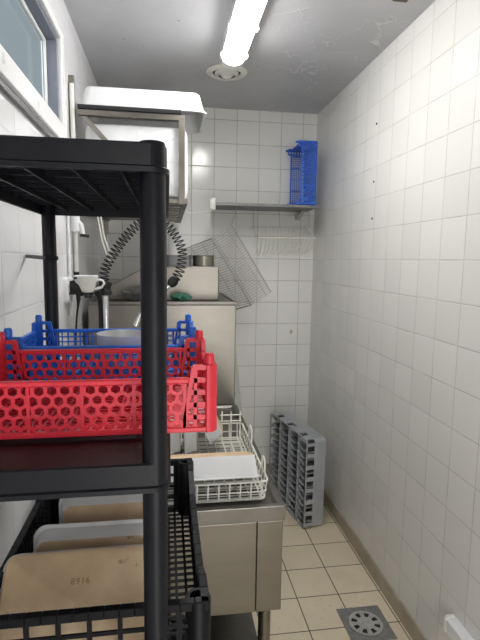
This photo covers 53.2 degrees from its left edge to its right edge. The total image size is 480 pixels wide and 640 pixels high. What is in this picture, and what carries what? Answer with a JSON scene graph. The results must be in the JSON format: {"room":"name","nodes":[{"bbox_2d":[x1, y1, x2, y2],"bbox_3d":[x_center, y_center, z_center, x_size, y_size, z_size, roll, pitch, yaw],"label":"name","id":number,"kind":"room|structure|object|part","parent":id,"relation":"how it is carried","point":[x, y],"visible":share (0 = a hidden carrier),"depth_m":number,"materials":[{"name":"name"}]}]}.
{"room":"commercial kitchen","nodes":[
{"label":"commercial kitchen","id":0,"kind":"room"},
{"bbox_2d":[0,0,107,566],"bbox_3d":[-0.589,0.140,1.108,0.055,2.530,4.454,0,7,-9],"label":"wall","id":1,"kind":"structure","parent":0,"point":[21,278],"depth_m":1.42,"materials":[{"name":"tile"}]},
{"bbox_2d":[0,80,52,136],"bbox_3d":[-0.580,-0.566,1.252,0.012,0.010,1.070,0,7,-9],"label":"trim","id":2,"kind":"structure","parent":1,"relation":"attached to","point":[3,87],"depth_m":1.28,"materials":[{"name":"metal"}]},
{"bbox_2d":[0,0,66,137],"bbox_3d":[-0.610,-0.791,1.270,0.068,0.395,1.074,0,7,-9],"label":"window","id":3,"kind":"structure","parent":1,"relation":"in","point":[28,46],"depth_m":1.53,"materials":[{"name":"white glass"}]},
{"bbox_3d":[-0.635,-0.808,1.264,0.005,0.248,0.918,0,7,-9],"label":"pane","id":4,"kind":"part","parent":3,"relation":"part of","materials":[{"name":"clear glass"}]},
{"bbox_3d":[-0.633,-0.808,1.264,0.018,0.276,0.946,0,7,-9],"label":"sash","id":5,"kind":"part","parent":3,"relation":"part of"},
{"bbox_2d":[63,277,73,302],"bbox_3d":[-0.669,-0.118,1.872,0.016,0.098,0.115,0,7,-9],"label":"wall socket","id":6,"kind":"object","parent":1,"relation":"attached to","point":[68,298],"visible":0.95,"depth_m":1.82,"materials":[{"name":"white plastic"}]},
{"bbox_2d":[66,112,72,315],"bbox_3d":[-0.669,-0.415,1.864,0.011,0.800,0.011,3,7,14],"label":"pipe","id":7,"kind":"object","parent":1,"relation":"attached to","point":[67,217],"visible":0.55,"depth_m":1.88,"materials":[{"name":"white plastic"}]},
{"bbox_2d":[69,83,78,278],"bbox_3d":[-0.681,-0.559,1.966,0.023,0.780,0.022,0,7,-9],"label":"pipe","id":8,"kind":"object","parent":1,"relation":"attached to","point":[71,85],"visible":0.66,"depth_m":1.93,"materials":[{"name":"beige plastic"}]},
{"bbox_2d":[70,280,83,358],"bbox_3d":[-0.640,0.059,1.899,0.047,0.429,0.040,0,7,-9],"label":"plug","id":9,"kind":"object","parent":1,"relation":"attached to","point":[74,287],"visible":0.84,"depth_m":1.87,"materials":[{"name":"black plastic"}]},
{"bbox_3d":[-0.642,0.082,1.903,0.027,0.382,0.017,2,7,9],"label":"power cord","id":10,"kind":"part","parent":9,"relation":"part of","materials":[{"name":"black rubber"}]},
{"bbox_2d":[71,216,88,237],"bbox_3d":[-0.645,-0.398,1.936,0.070,0.130,0.034,0,7,-9],"label":"valve","id":11,"kind":"object","parent":1,"relation":"attached to","point":[77,225],"visible":0.66,"depth_m":1.93,"materials":[{"name":"white plastic"}]},
{"bbox_2d":[79,221,84,233],"bbox_3d":[-0.649,-0.379,1.938,0.043,0.065,0.023,0,7,-9],"label":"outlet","id":12,"kind":"object","parent":11,"relation":"attached to","point":[81,226],"depth_m":1.93,"materials":[{"name":"white plastic"}]},
{"bbox_2d":[69,293,93,297],"bbox_3d":[-0.622,-0.097,1.856,0.104,0.020,0.024,0,7,-9],"label":"wall bracket","id":13,"kind":"object","parent":1,"relation":"attached to","point":[86,295],"visible":0.77,"depth_m":1.85,"materials":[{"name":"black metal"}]},
{"bbox_2d":[73,275,104,292],"bbox_3d":[-0.580,-0.140,1.857,0.112,0.066,0.080,0,7,-9],"label":"cup","id":14,"kind":"object","parent":13,"relation":"on","point":[87,283],"visible":1,"depth_m":1.83,"materials":[{"name":"white ceramic"}]},
{"bbox_3d":[-0.592,-0.170,1.851,0.086,0.005,0.072,0,7,-9],"label":"lid","id":15,"kind":"part","parent":14,"relation":"part of","materials":[{"name":"white ceramic"}]},
{"bbox_3d":[-0.544,-0.139,1.862,0.040,0.046,0.010,0,7,-9],"label":"handle","id":16,"kind":"part","parent":14,"relation":"part of","materials":[{"name":"white ceramic"}]},
{"bbox_2d":[68,75,187,233],"bbox_3d":[-0.537,-0.764,2.518,0.476,0.575,1.110,0,7,-9],"label":"wall rack","id":17,"kind":"object","parent":1,"relation":"attached to","point":[177,208],"visible":0.57,"depth_m":1.98,"materials":[{"name":"metal"}]},
{"bbox_2d":[97,217,112,260],"bbox_3d":[-0.567,-0.373,2.007,0.064,0.256,0.006,0,7,-9],"label":"cord","id":18,"kind":"object","parent":17,"relation":"hanging from","point":[97,217],"visible":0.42,"depth_m":2.01,"materials":[{"name":"beige plastic"}]},
{"bbox_3d":[-0.451,-0.862,1.973,0.415,0.016,0.040,0,7,-9],"label":"tray rail","id":19,"kind":"part","parent":17,"relation":"part of","materials":[{"name":"silver metal"}]},
{"bbox_2d":[85,123,187,199],"bbox_3d":[-0.441,-0.679,2.071,0.432,0.297,0.102,0,7,-9],"label":"plastic tray","id":20,"kind":"object","parent":17,"relation":"on","point":[169,136],"visible":0.34,"depth_m":2.02,"materials":[{"name":"white plastic"}]},
{"bbox_2d":[81,86,205,133],"bbox_3d":[-0.426,-0.937,2.145,0.530,0.087,0.360,0,7,-9],"label":"plastic tray","id":21,"kind":"object","parent":17,"relation":"on","point":[190,105],"visible":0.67,"depth_m":2.00,"materials":[{"name":"white plastic"}]},
{"bbox_3d":[-0.246,-0.661,2.022,0.026,0.342,0.026,0,7,-9],"label":"post","id":22,"kind":"part","parent":17,"relation":"part of","materials":[{"name":"metal"}]},
{"bbox_3d":[-0.317,-0.574,2.580,0.024,0.024,1.100,0,7,-9],"label":"shelf rail","id":23,"kind":"part","parent":17,"relation":"part of","materials":[{"name":"metal"}]},
{"bbox_2d":[107,107,317,463],"bbox_3d":[-0.194,-0.135,3.342,1.394,2.530,0.120,0,7,-9],"label":"wall","id":24,"kind":"structure","parent":0,"point":[238,156],"depth_m":3.26,"materials":[{"name":"tile"}]},
{"bbox_2d":[210,197,319,219],"bbox_3d":[0.134,-0.710,3.084,0.680,0.095,0.338,0,7,-9],"label":"wall shelf","id":25,"kind":"object","parent":24,"relation":"attached to","point":[300,209],"visible":1,"depth_m":3.00,"materials":[{"name":"metal"}]},
{"bbox_2d":[181,207,270,309],"bbox_3d":[-0.088,-0.376,3.114,0.580,0.694,0.154,0,7,-9],"label":"wire basket","id":26,"kind":"object","parent":25,"relation":"hanging from","point":[236,207],"visible":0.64,"depth_m":3.07,"materials":[{"name":"silver metal"}]},
{"bbox_2d":[251,211,315,254],"bbox_3d":[0.288,-0.575,3.146,0.400,0.304,0.216,0,7,-9],"label":"wire basket","id":27,"kind":"object","parent":25,"relation":"hanging from","point":[260,237],"visible":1,"depth_m":3.21,"materials":[{"name":"metal"}]},
{"bbox_2d":[286,140,317,204],"bbox_3d":[0.386,-0.920,3.076,0.136,0.390,0.275,0,7,-9],"label":"crate","id":28,"kind":"object","parent":25,"relation":"on","point":[306,147],"visible":0.85,"depth_m":2.98,"materials":[{"name":"plastic"}]},
{"bbox_3d":[0.380,-1.101,3.164,0.120,0.054,0.054,0,7,-9],"label":"corner post","id":29,"kind":"part","parent":28,"relation":"part of","materials":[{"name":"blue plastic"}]},
{"bbox_3d":[0.384,-0.936,3.207,0.092,0.298,0.007,0,7,-9],"label":"panel","id":30,"kind":"part","parent":28,"relation":"part of","materials":[{"name":"blue plastic"}]},
{"bbox_3d":[0.406,-1.107,3.055,0.092,0.007,0.182,0,7,-9],"label":"panel","id":31,"kind":"part","parent":28,"relation":"part of","materials":[{"name":"blue plastic"}]},
{"bbox_3d":[0.408,-0.739,2.989,0.120,0.054,0.054,0,7,-9],"label":"corner post","id":32,"kind":"part","parent":28,"relation":"part of","materials":[{"name":"blue plastic"}]},
{"bbox_3d":[0.412,-1.073,2.947,0.120,0.054,0.054,0,7,-9],"label":"corner post","id":33,"kind":"part","parent":28,"relation":"part of","materials":[{"name":"blue plastic"}]},
{"bbox_3d":[0.423,-0.903,2.950,0.092,0.298,0.007,0,7,-9],"label":"panel","id":34,"kind":"part","parent":28,"relation":"part of","materials":[{"name":"blue plastic"}]},
{"bbox_2d":[64,0,435,113],"bbox_3d":[0.146,-1.178,1.051,1.634,0.120,4.454,0,7,-9],"label":"ceiling","id":35,"kind":"structure","parent":0,"point":[303,54],"depth_m":2.20,"materials":[{"name":"paint"}]},
{"bbox_2d":[206,63,246,80],"bbox_3d":[-0.070,-1.289,2.516,0.216,0.030,0.216,0,7,-9],"label":"ceiling vent","id":36,"kind":"object","parent":35,"relation":"in","point":[216,71],"visible":0.89,"depth_m":2.50,"materials":[{"name":"beige plastic"}]},
{"bbox_2d":[219,0,267,69],"bbox_3d":[0.056,-1.149,1.641,0.127,0.088,1.380,0,7,-9],"label":"ceiling light","id":37,"kind":"object","parent":35,"relation":"attached to","point":[245,15],"visible":1,"depth_m":1.92,"materials":[{"name":"white plastic"}]},
{"bbox_2d":[392,0,407,2],"bbox_3d":[0.609,-1.200,1.774,0.056,0.004,0.080,0,7,-9],"label":"ceiling plate","id":38,"kind":"object","parent":35,"relation":"attached to","point":[405,1],"visible":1,"depth_m":1.81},
{"bbox_2d":[252,477,411,639],"bbox_3d":[0.109,1.451,1.381,1.634,0.120,4.454,0,7,-9],"label":"floor","id":39,"kind":"structure","parent":0,"point":[322,572],"depth_m":2.30,"materials":[{"name":"tile"}]},
{"bbox_2d":[0,135,170,639],"bbox_3d":[-0.351,0.578,1.038,0.396,1.685,0.849,0,7,-9],"label":"shelving unit","id":40,"kind":"object","parent":39,"relation":"on","point":[49,177],"visible":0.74,"depth_m":0.59,"materials":[{"name":"black plastic"}]},
{"bbox_3d":[-0.459,0.553,1.221,0.031,1.685,0.031,0,7,-9],"label":"post","id":41,"kind":"part","parent":40,"relation":"part of","materials":[{"name":"black plastic"}]},
{"bbox_3d":[-0.275,-0.226,0.842,0.298,0.034,0.644,0,7,-9],"label":"shelf","id":42,"kind":"part","parent":40,"relation":"part of","materials":[{"name":"black plastic"}]},
{"bbox_3d":[-0.281,0.157,0.890,0.298,0.037,0.644,0,7,-9],"label":"shelf","id":43,"kind":"part","parent":40,"relation":"part of","materials":[{"name":"black plastic"}]},
{"bbox_2d":[4,314,196,388],"bbox_3d":[-0.281,0.059,1.037,0.370,0.118,0.243,0,7,-9],"label":"crate","id":44,"kind":"object","parent":40,"relation":"on","point":[34,339],"visible":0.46,"depth_m":1.00,"materials":[{"name":"plastic"}]},
{"bbox_3d":[-0.423,0.080,0.922,0.054,0.102,0.054,0,7,-9],"label":"corner post","id":45,"kind":"part","parent":44,"relation":"part of","materials":[{"name":"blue plastic"}]},
{"bbox_3d":[-0.458,0.077,1.013,0.007,0.075,0.150,0,7,-9],"label":"panel","id":46,"kind":"part","parent":44,"relation":"part of","materials":[{"name":"blue plastic"}]},
{"bbox_3d":[-0.452,0.056,1.108,0.054,0.102,0.054,0,7,-9],"label":"corner post","id":47,"kind":"part","parent":44,"relation":"part of","materials":[{"name":"blue plastic"}]},
{"bbox_3d":[-0.264,0.091,0.927,0.278,0.075,0.007,0,7,-9],"label":"panel","id":48,"kind":"part","parent":44,"relation":"part of","materials":[{"name":"blue plastic"}]},
{"bbox_3d":[-0.298,0.062,1.152,0.278,0.075,0.007,0,7,-9],"label":"panel","id":49,"kind":"part","parent":44,"relation":"part of","materials":[{"name":"blue plastic"}]},
{"bbox_2d":[96,329,140,368],"bbox_3d":[-0.263,0.068,1.075,0.114,0.079,0.114,0,7,-9],"label":"bowl","id":50,"kind":"object","parent":44,"relation":"in","point":[118,336],"visible":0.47,"depth_m":1.04,"materials":[{"name":"white ceramic"}]},
{"bbox_3d":[-0.139,0.054,1.155,0.054,0.102,0.054,0,7,-9],"label":"corner post","id":51,"kind":"part","parent":44,"relation":"part of","materials":[{"name":"blue plastic"}]},
{"bbox_3d":[-0.110,0.078,0.969,0.054,0.102,0.054,0,7,-9],"label":"corner post","id":52,"kind":"part","parent":44,"relation":"part of","materials":[{"name":"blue plastic"}]},
{"bbox_2d":[0,458,210,639],"bbox_3d":[-0.253,0.448,0.937,0.350,0.137,0.522,0,7,-9],"label":"crate","id":53,"kind":"object","parent":40,"relation":"on","point":[196,604],"visible":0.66,"depth_m":0.76,"materials":[{"name":"plastic"}]},
{"bbox_3d":[-0.440,0.419,1.151,0.044,0.136,0.039,0,7,-9],"label":"corner post","id":54,"kind":"part","parent":53,"relation":"part of","materials":[{"name":"black plastic"}]},
{"bbox_2d":[0,544,143,639],"bbox_3d":[-0.260,0.461,0.778,0.266,0.146,0.154,0,7,-9],"label":"tray","id":55,"kind":"object","parent":53,"relation":"in","point":[110,575],"visible":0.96,"depth_m":0.77,"materials":[{"name":"brown plastic"}]},
{"bbox_3d":[-0.259,0.456,0.772,0.266,0.050,0.178,0,49,-9],"label":"dish","id":56,"kind":"part","parent":55,"relation":"part of","materials":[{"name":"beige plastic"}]},
{"bbox_2d":[33,519,142,552],"bbox_3d":[-0.272,0.455,0.898,0.228,0.131,0.064,0,7,-8],"label":"tray","id":57,"kind":"object","parent":53,"relation":"in","point":[65,536],"visible":0.3,"depth_m":0.89,"materials":[{"name":"white plastic"}]},
{"bbox_2d":[59,494,167,523],"bbox_3d":[-0.270,0.434,1.020,0.228,0.132,0.055,0,7,-9],"label":"tray","id":58,"kind":"object","parent":53,"relation":"in","point":[116,507],"visible":0.19,"depth_m":1.00,"materials":[{"name":"brown plastic"}]},
{"bbox_3d":[-0.138,0.417,1.196,0.044,0.136,0.039,0,7,-9],"label":"corner post","id":59,"kind":"part","parent":53,"relation":"part of","materials":[{"name":"black plastic"}]},
{"bbox_3d":[-0.064,0.478,0.723,0.039,0.136,0.039,0,7,-9],"label":"corner post","id":60,"kind":"part","parent":53,"relation":"part of","materials":[{"name":"black plastic"}]},
{"bbox_2d":[0,330,216,439],"bbox_3d":[-0.239,0.092,0.788,0.383,0.116,0.249,0,7,-9],"label":"crate","id":61,"kind":"object","parent":40,"relation":"on","point":[37,403],"visible":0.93,"depth_m":0.70,"materials":[{"name":"plastic"}]},
{"bbox_3d":[-0.417,0.088,0.860,0.054,0.100,0.054,0,7,-9],"label":"corner post","id":62,"kind":"part","parent":61,"relation":"part of","materials":[{"name":"red plastic"}]},
{"bbox_3d":[-0.222,0.124,0.674,0.290,0.073,0.007,0,7,-9],"label":"panel","id":63,"kind":"part","parent":61,"relation":"part of","materials":[{"name":"red plastic"}]},
{"bbox_3d":[-0.257,0.094,0.906,0.290,0.073,0.007,0,7,-9],"label":"panel","id":64,"kind":"part","parent":61,"relation":"part of","materials":[{"name":"red plastic"}]},
{"bbox_3d":[-0.091,0.087,0.909,0.054,0.100,0.054,0,7,-9],"label":"corner post","id":65,"kind":"part","parent":61,"relation":"part of","materials":[{"name":"red plastic"}]},
{"bbox_3d":[-0.062,0.111,0.718,0.054,0.100,0.054,0,7,-9],"label":"corner post","id":66,"kind":"part","parent":61,"relation":"part of","materials":[{"name":"red plastic"}]},
{"bbox_3d":[-0.056,0.108,0.818,0.007,0.073,0.156,0,7,-9],"label":"panel","id":67,"kind":"part","parent":61,"relation":"part of","materials":[{"name":"red plastic"}]},
{"bbox_3d":[-0.115,0.628,0.666,0.031,1.685,0.031,0,7,-9],"label":"post","id":68,"kind":"part","parent":40,"relation":"part of","materials":[{"name":"black plastic"}]},
{"bbox_3d":[-0.204,0.552,1.260,0.031,1.685,0.031,0,7,-9],"label":"post","id":69,"kind":"part","parent":40,"relation":"part of","materials":[{"name":"black plastic"}]},
{"bbox_3d":[-0.286,0.536,0.938,0.298,0.037,0.644,0,7,-9],"label":"shelf","id":70,"kind":"part","parent":40,"relation":"part of","materials":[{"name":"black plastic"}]},
{"bbox_2d":[30,405,284,639],"bbox_3d":[-0.297,0.896,1.856,0.706,0.851,0.974,0,7,-9],"label":"table","id":71,"kind":"object","parent":39,"relation":"on","point":[241,541],"visible":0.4,"depth_m":1.39,"materials":[{"name":"metal"}]},
{"bbox_2d":[94,291,102,358],"bbox_3d":[-0.579,0.165,1.988,0.037,0.572,0.031,0,7,-9],"label":"hose","id":72,"kind":"object","parent":71,"relation":"on","point":[98,296],"visible":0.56,"depth_m":1.95,"materials":[{"name":"black rubber"}]},
{"bbox_2d":[99,219,187,328],"bbox_3d":[-0.394,0.013,1.966,0.358,0.891,0.060,0,7,-9],"label":"rinse spray","id":73,"kind":"object","parent":71,"relation":"on","point":[172,282],"visible":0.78,"depth_m":1.93,"materials":[{"name":"silver metal"}]},
{"bbox_3d":[-0.332,0.661,1.821,0.621,0.282,0.966,0,7,-9],"label":"panel","id":74,"kind":"part","parent":71,"relation":"part of","materials":[{"name":"metal"}]},
{"bbox_2d":[168,411,267,504],"bbox_3d":[-0.192,0.443,1.623,0.486,0.121,0.516,0,7,-9],"label":"dish rack","id":75,"kind":"object","parent":71,"relation":"on","point":[230,488],"visible":0.41,"depth_m":1.51,"materials":[{"name":"white plastic"}]},
{"bbox_2d":[170,416,180,454],"bbox_3d":[-0.241,0.407,1.738,0.051,0.132,0.170,0,7,-9],"label":"dish","id":76,"kind":"object","parent":75,"relation":"in","point":[175,443],"visible":0.33,"depth_m":1.67,"materials":[{"name":"white ceramic"}]},
{"bbox_2d":[183,412,196,453],"bbox_3d":[-0.184,0.406,1.747,0.049,0.132,0.170,0,7,-9],"label":"dish","id":77,"kind":"object","parent":75,"relation":"in","point":[189,438],"visible":0.41,"depth_m":1.68,"materials":[{"name":"white ceramic"}]},
{"bbox_2d":[192,400,222,444],"bbox_3d":[-0.122,0.373,1.795,0.110,0.147,0.170,0,7,-9],"label":"dish","id":78,"kind":"object","parent":75,"relation":"in","point":[211,436],"visible":0.37,"depth_m":1.73,"materials":[{"name":"white ceramic"}]},
{"bbox_2d":[171,451,260,481],"bbox_3d":[-0.091,0.445,1.448,0.286,0.111,0.172,0,7,-9],"label":"tray","id":79,"kind":"object","parent":75,"relation":"in","point":[221,465],"visible":0.66,"depth_m":1.39,"materials":[{"name":"white plastic"}]},
{"bbox_2d":[168,405,284,526],"bbox_3d":[-0.292,0.497,1.806,0.706,0.046,0.974,0,7,-9],"label":"countertop","id":80,"kind":"structure","parent":71,"relation":"on","point":[270,508],"depth_m":1.40,"materials":[{"name":"metal"}]},
{"bbox_3d":[0.071,1.099,1.487,0.038,0.492,0.038,0,7,-9],"label":"leg","id":81,"kind":"part","parent":71,"relation":"part of","materials":[{"name":"metal"}]},
{"bbox_3d":[0.014,0.659,1.873,0.076,0.282,0.966,0,7,-9],"label":"corner panel","id":82,"kind":"part","parent":71,"relation":"part of","materials":[{"name":"metal"}]},
{"bbox_2d":[88,265,236,406],"bbox_3d":[-0.406,0.466,2.611,0.690,1.514,0.634,0,7,-9],"label":"dishwasher","id":83,"kind":"object","parent":39,"relation":"on","point":[212,312],"visible":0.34,"depth_m":2.30,"materials":[{"name":"metal"}]},
{"bbox_2d":[116,286,139,300],"bbox_3d":[-0.496,-0.129,2.284,0.183,0.071,0.107,0,7,-9],"label":"steel wool","id":84,"kind":"object","parent":83,"relation":"on","point":[134,293],"visible":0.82,"depth_m":2.26,"materials":[{"name":"grey metal"}]},
{"bbox_2d":[101,265,218,299],"bbox_3d":[-0.431,-0.209,2.584,0.590,0.168,0.450,0,7,-9],"label":"hood","id":85,"kind":"object","parent":83,"relation":"attached to","point":[200,282],"depth_m":2.38,"materials":[{"name":"metal"}]},
{"bbox_2d":[167,255,191,265],"bbox_3d":[-0.317,-0.305,2.462,0.137,0.055,0.137,0,7,-9],"label":"steel pan","id":86,"kind":"object","parent":83,"relation":"on","point":[171,259],"visible":0.77,"depth_m":2.40,"materials":[{"name":"silver metal"}]},
{"bbox_2d":[170,293,192,301],"bbox_3d":[-0.286,-0.111,2.305,0.099,0.043,0.110,-4,8,-31],"label":"pad","id":87,"kind":"object","parent":83,"relation":"on","point":[178,297],"visible":1,"depth_m":2.27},
{"bbox_2d":[192,255,214,265],"bbox_3d":[-0.188,-0.304,2.466,0.116,0.056,0.116,0,7,-9],"label":"pot","id":88,"kind":"object","parent":83,"relation":"on","point":[198,260],"visible":0.97,"depth_m":2.42,"materials":[{"name":"metal"}]},
{"bbox_2d":[235,345,242,416],"bbox_3d":[-0.039,0.590,3.313,0.215,1.106,0.124,0,7,-9],"label":"board","id":89,"kind":"object","parent":39,"relation":"on","point":[238,403],"visible":0.04,"depth_m":3.30,"materials":[{"name":"white plastic"}]},
{"bbox_2d":[269,411,325,527],"bbox_3d":[0.344,0.915,3.018,0.122,0.540,0.540,-1,8,-19],"label":"glass rack","id":90,"kind":"object","parent":39,"relation":"on","point":[298,474],"visible":0.98,"depth_m":2.88,"materials":[{"name":"grey plastic"}]},
{"bbox_3d":[0.291,0.640,3.059,0.049,0.006,0.112,-1,7,-19],"label":"wall post","id":91,"kind":"part","parent":90,"relation":"part of","materials":[{"name":"grey plastic"}]},
{"bbox_3d":[0.338,1.192,2.956,0.049,0.006,0.112,-1,8,-19],"label":"wall post","id":92,"kind":"part","parent":90,"relation":"part of","materials":[{"name":"grey plastic"}]},
{"bbox_3d":[0.349,0.662,2.890,0.049,0.006,0.112,-1,7,-19],"label":"wall post","id":93,"kind":"part","parent":90,"relation":"part of","materials":[{"name":"grey plastic"}]},
{"bbox_3d":[0.391,0.678,2.767,0.049,0.006,0.053,-1,8,-19],"label":"wall post","id":94,"kind":"part","parent":90,"relation":"part of","materials":[{"name":"grey plastic"}]},
{"bbox_3d":[0.398,1.053,2.770,0.049,0.024,0.006,-1,7,-19],"label":"wall post","id":95,"kind":"part","parent":90,"relation":"part of","materials":[{"name":"grey plastic"}]},
{"bbox_3d":[0.397,1.122,2.778,0.049,0.024,0.006,-1,8,-19],"label":"wall post","id":96,"kind":"part","parent":90,"relation":"part of","materials":[{"name":"grey plastic"}]},
{"bbox_3d":[0.400,0.984,2.761,0.049,0.024,0.006,-1,8,-19],"label":"wall post","id":97,"kind":"part","parent":90,"relation":"part of","materials":[{"name":"grey plastic"}]},
{"bbox_3d":[0.401,0.914,2.752,0.049,0.024,0.006,-1,8,-19],"label":"wall post","id":98,"kind":"part","parent":90,"relation":"part of","materials":[{"name":"grey plastic"}]},
{"bbox_3d":[0.403,0.845,2.744,0.049,0.024,0.006,-1,7,-19],"label":"wall post","id":99,"kind":"part","parent":90,"relation":"part of","materials":[{"name":"grey plastic"}]},
{"bbox_3d":[0.404,0.776,2.735,0.049,0.024,0.006,-1,8,-19],"label":"wall post","id":100,"kind":"part","parent":90,"relation":"part of","materials":[{"name":"grey plastic"}]},
{"bbox_2d":[336,605,397,639],"bbox_3d":[0.542,1.308,2.068,0.196,0.005,0.196,0,7,-9],"label":"floor drain","id":101,"kind":"object","parent":39,"relation":"on","point":[365,622],"visible":1,"depth_m":2.06,"materials":[{"name":"metal"}]},
{"bbox_2d":[307,0,479,639],"bbox_3d":[0.876,0.133,1.329,0.120,2.530,4.454,0,7,-9],"label":"wall","id":102,"kind":"structure","parent":0,"point":[394,391],"depth_m":2.02,"materials":[{"name":"tile"}]},
{"bbox_2d":[323,488,427,639],"bbox_3d":[0.795,1.348,1.472,0.010,0.082,4.214,0,7,-9],"label":"baseboard","id":103,"kind":"structure","parent":102,"relation":"attached to","point":[399,608],"depth_m":2.31,"materials":[{"name":"tile"}]},
{"bbox_2d":[443,614,473,639],"bbox_3d":[0.825,1.149,1.167,0.040,0.066,1.116,0,7,-9],"label":"bumper cover","id":104,"kind":"object","parent":102,"relation":"attached to","point":[452,626],"visible":1,"depth_m":1.66,"materials":[{"name":"white plastic"}]}
]}

